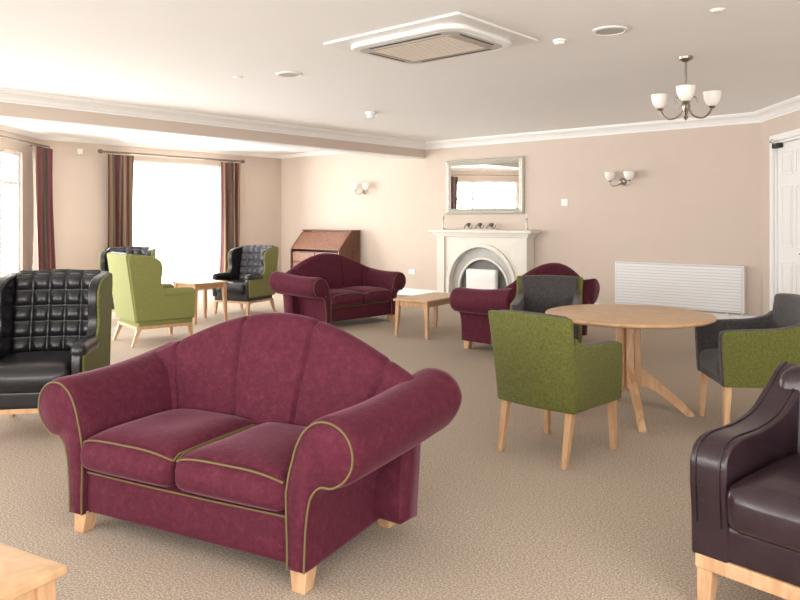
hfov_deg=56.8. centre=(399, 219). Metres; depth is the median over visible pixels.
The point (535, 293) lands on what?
armchair
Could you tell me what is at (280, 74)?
diffuser
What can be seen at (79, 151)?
fire alarm
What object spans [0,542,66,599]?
coffee table
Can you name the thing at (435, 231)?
mantel shelf
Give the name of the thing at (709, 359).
seat cushion
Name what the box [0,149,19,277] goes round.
frame
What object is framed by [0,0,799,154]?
ceiling
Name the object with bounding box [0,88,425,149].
crown molding
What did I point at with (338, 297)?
seat cushion
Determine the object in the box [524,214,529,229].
candlestick
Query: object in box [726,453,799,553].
seat cushion
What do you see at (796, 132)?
door frame
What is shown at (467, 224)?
candelabra
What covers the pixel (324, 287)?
sofa
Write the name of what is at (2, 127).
crown molding
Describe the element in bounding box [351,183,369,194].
wall sconce
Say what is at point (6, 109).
ceiling beam
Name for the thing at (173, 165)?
frame
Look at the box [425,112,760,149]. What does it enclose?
crown molding
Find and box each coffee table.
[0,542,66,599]
[393,292,450,339]
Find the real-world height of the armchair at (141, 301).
1.060 m
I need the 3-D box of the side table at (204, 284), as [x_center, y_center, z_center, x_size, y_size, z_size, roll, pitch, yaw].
[-2.805,1.140,10.398,0.560,0.560,0.560,0,0,41]
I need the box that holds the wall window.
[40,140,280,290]
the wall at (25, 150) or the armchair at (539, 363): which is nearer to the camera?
the armchair at (539, 363)
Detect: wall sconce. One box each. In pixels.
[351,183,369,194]
[604,171,634,185]
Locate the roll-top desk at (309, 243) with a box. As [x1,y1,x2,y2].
[290,229,360,268]
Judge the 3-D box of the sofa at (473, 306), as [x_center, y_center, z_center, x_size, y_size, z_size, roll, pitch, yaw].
[1.408,0.945,8.399,0.889,0.949,1.890,0,0,43]
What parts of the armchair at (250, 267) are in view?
leg, rail, leg, leg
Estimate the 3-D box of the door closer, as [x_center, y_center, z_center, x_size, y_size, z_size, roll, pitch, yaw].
[4.774,-0.940,9.360,0.070,0.060,0.180,0,0,4]
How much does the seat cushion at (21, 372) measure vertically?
0.199 m
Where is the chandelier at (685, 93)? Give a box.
[651,55,721,119]
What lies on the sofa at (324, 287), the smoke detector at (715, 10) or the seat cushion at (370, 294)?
the seat cushion at (370, 294)
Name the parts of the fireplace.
arch moulding, panel, shelf moulding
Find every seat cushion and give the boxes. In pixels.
[0,351,70,393]
[80,409,255,486]
[175,422,305,510]
[216,280,244,294]
[330,289,362,305]
[340,286,391,302]
[699,349,719,376]
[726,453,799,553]
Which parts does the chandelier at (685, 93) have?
lamp shade, arm, stem, lamp shade, arm, lamp shade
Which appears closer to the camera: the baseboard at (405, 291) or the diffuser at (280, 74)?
the diffuser at (280, 74)
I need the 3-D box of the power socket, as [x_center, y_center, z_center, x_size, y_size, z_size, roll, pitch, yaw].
[0.222,0.970,13.889,0.150,0.090,0.018,0,0,41]
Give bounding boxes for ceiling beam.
[0,102,424,157]
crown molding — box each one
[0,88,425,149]
[0,124,42,138]
[40,135,280,158]
[281,151,341,158]
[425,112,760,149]
[753,95,799,121]
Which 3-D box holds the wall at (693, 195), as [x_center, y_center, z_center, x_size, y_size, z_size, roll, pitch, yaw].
[1.141,-0.005,13.200,9.930,2.850,0.160,0,0,41]
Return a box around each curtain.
[32,146,55,269]
[108,154,133,247]
[220,162,239,272]
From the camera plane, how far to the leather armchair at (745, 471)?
2.66 m
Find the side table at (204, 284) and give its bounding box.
[172,279,228,324]
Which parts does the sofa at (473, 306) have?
arm, arm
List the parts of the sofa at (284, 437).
arm, rail, arm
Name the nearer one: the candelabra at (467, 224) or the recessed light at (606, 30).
the recessed light at (606, 30)
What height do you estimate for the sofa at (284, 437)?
0.949 m
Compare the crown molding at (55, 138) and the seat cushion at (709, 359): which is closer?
the seat cushion at (709, 359)
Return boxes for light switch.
[561,199,567,205]
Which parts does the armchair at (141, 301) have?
leg, leg, rail, leg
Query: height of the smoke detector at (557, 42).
0.038 m
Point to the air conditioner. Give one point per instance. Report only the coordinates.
(456, 34)
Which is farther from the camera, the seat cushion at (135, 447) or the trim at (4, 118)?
the trim at (4, 118)
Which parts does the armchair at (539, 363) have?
leg, leg, leg, arm, arm, leg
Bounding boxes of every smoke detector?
[366,111,375,118]
[553,39,566,45]
[710,8,725,13]
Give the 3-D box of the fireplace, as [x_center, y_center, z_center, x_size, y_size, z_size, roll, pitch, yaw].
[1.367,0.795,12.602,2.120,1.250,0.420,0,0,41]
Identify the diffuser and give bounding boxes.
[279,73,299,76]
[596,28,623,34]
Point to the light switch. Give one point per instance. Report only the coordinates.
(564, 202)
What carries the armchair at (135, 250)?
on the floor
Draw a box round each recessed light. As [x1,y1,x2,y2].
[276,71,302,77]
[592,26,627,35]
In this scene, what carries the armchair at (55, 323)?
on the floor
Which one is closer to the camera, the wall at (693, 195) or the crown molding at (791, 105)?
the crown molding at (791, 105)
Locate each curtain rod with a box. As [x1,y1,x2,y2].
[0,135,49,147]
[98,149,244,162]
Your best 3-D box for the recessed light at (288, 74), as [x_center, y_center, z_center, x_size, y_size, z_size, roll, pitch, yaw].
[-1.085,-1.423,7.250,0.260,0.014,0.260,0,0,41]
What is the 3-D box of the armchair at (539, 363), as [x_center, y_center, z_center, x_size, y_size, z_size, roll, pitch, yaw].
[0.953,0.981,4.558,0.639,0.878,0.593,0,0,-45]
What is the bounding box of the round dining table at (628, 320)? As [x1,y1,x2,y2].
[545,304,716,432]
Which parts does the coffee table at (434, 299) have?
leg, leg, leg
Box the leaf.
[778,139,799,293]
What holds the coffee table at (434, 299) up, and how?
on the floor
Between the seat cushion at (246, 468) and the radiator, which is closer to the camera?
the seat cushion at (246, 468)
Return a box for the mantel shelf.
[428,229,540,233]
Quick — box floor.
[0,290,785,599]
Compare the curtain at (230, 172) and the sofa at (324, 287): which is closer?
the sofa at (324, 287)
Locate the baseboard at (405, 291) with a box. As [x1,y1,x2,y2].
[397,288,756,318]
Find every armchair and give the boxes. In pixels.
[0,269,112,416]
[99,246,155,311]
[107,251,194,346]
[212,245,278,315]
[488,310,622,469]
[510,275,582,342]
[690,361,799,599]
[695,293,799,425]
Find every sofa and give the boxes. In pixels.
[38,313,461,594]
[268,253,405,323]
[449,263,599,348]
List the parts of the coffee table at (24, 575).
leg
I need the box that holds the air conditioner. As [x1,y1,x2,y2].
[324,12,538,64]
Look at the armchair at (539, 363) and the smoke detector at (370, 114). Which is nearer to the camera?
the armchair at (539, 363)
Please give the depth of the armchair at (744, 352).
4.83 m
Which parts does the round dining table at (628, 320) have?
pedestal leg, pedestal leg, pedestal leg, pedestal leg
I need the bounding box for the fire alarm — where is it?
[77,149,82,154]
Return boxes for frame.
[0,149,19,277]
[134,160,219,284]
[770,128,799,310]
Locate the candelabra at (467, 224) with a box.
[461,223,498,229]
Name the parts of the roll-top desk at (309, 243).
panel, panel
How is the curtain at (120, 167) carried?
hanging from the curtain rod at (99, 150)
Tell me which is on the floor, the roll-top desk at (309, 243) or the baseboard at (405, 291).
the roll-top desk at (309, 243)
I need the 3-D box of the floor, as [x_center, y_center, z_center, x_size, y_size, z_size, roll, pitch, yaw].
[-1.184,1.470,6.092,15.820,0.100,13.590,0,0,41]
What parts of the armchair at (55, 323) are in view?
rail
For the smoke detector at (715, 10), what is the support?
attached to the ceiling
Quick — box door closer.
[772,143,782,148]
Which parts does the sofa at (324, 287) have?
arm, rail, arm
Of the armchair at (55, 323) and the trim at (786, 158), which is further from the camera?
the trim at (786, 158)
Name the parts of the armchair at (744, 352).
leg, seat rail, leg, arm, arm, arm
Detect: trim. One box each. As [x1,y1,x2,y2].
[0,115,424,158]
[781,148,799,294]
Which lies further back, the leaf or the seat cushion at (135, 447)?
the leaf
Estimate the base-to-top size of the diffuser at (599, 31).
0.004 m
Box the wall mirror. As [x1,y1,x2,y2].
[446,156,524,213]
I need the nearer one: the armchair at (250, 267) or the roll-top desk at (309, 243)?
the armchair at (250, 267)
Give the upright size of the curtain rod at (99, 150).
0.080 m
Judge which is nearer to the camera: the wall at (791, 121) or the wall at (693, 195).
the wall at (791, 121)
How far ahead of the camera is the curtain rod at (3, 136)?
11.51 m
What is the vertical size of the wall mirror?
0.960 m
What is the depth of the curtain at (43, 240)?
12.00 m
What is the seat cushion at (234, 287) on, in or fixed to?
on the armchair at (250, 267)
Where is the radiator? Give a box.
[615,261,745,318]
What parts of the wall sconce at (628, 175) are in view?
lamp shade, lamp shade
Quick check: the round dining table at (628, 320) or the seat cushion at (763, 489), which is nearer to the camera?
the seat cushion at (763, 489)
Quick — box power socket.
[409,269,414,273]
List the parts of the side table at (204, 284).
leg, leg, leg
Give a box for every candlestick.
[440,214,445,229]
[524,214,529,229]
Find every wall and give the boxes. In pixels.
[0,130,39,271]
[281,123,760,315]
[761,110,799,315]
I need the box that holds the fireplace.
[428,229,540,292]
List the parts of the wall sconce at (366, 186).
lamp shade, lamp shade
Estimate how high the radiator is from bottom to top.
0.800 m
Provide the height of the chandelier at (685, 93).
0.560 m
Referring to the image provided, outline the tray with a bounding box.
[461,229,498,229]
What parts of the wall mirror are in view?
glass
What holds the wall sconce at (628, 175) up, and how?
attached to the wall at (693, 195)
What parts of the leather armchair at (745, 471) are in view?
leg, wood frame, rail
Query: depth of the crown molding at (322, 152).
15.74 m
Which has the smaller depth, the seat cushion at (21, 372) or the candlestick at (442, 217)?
the seat cushion at (21, 372)
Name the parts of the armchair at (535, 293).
arm, arm, arm, arm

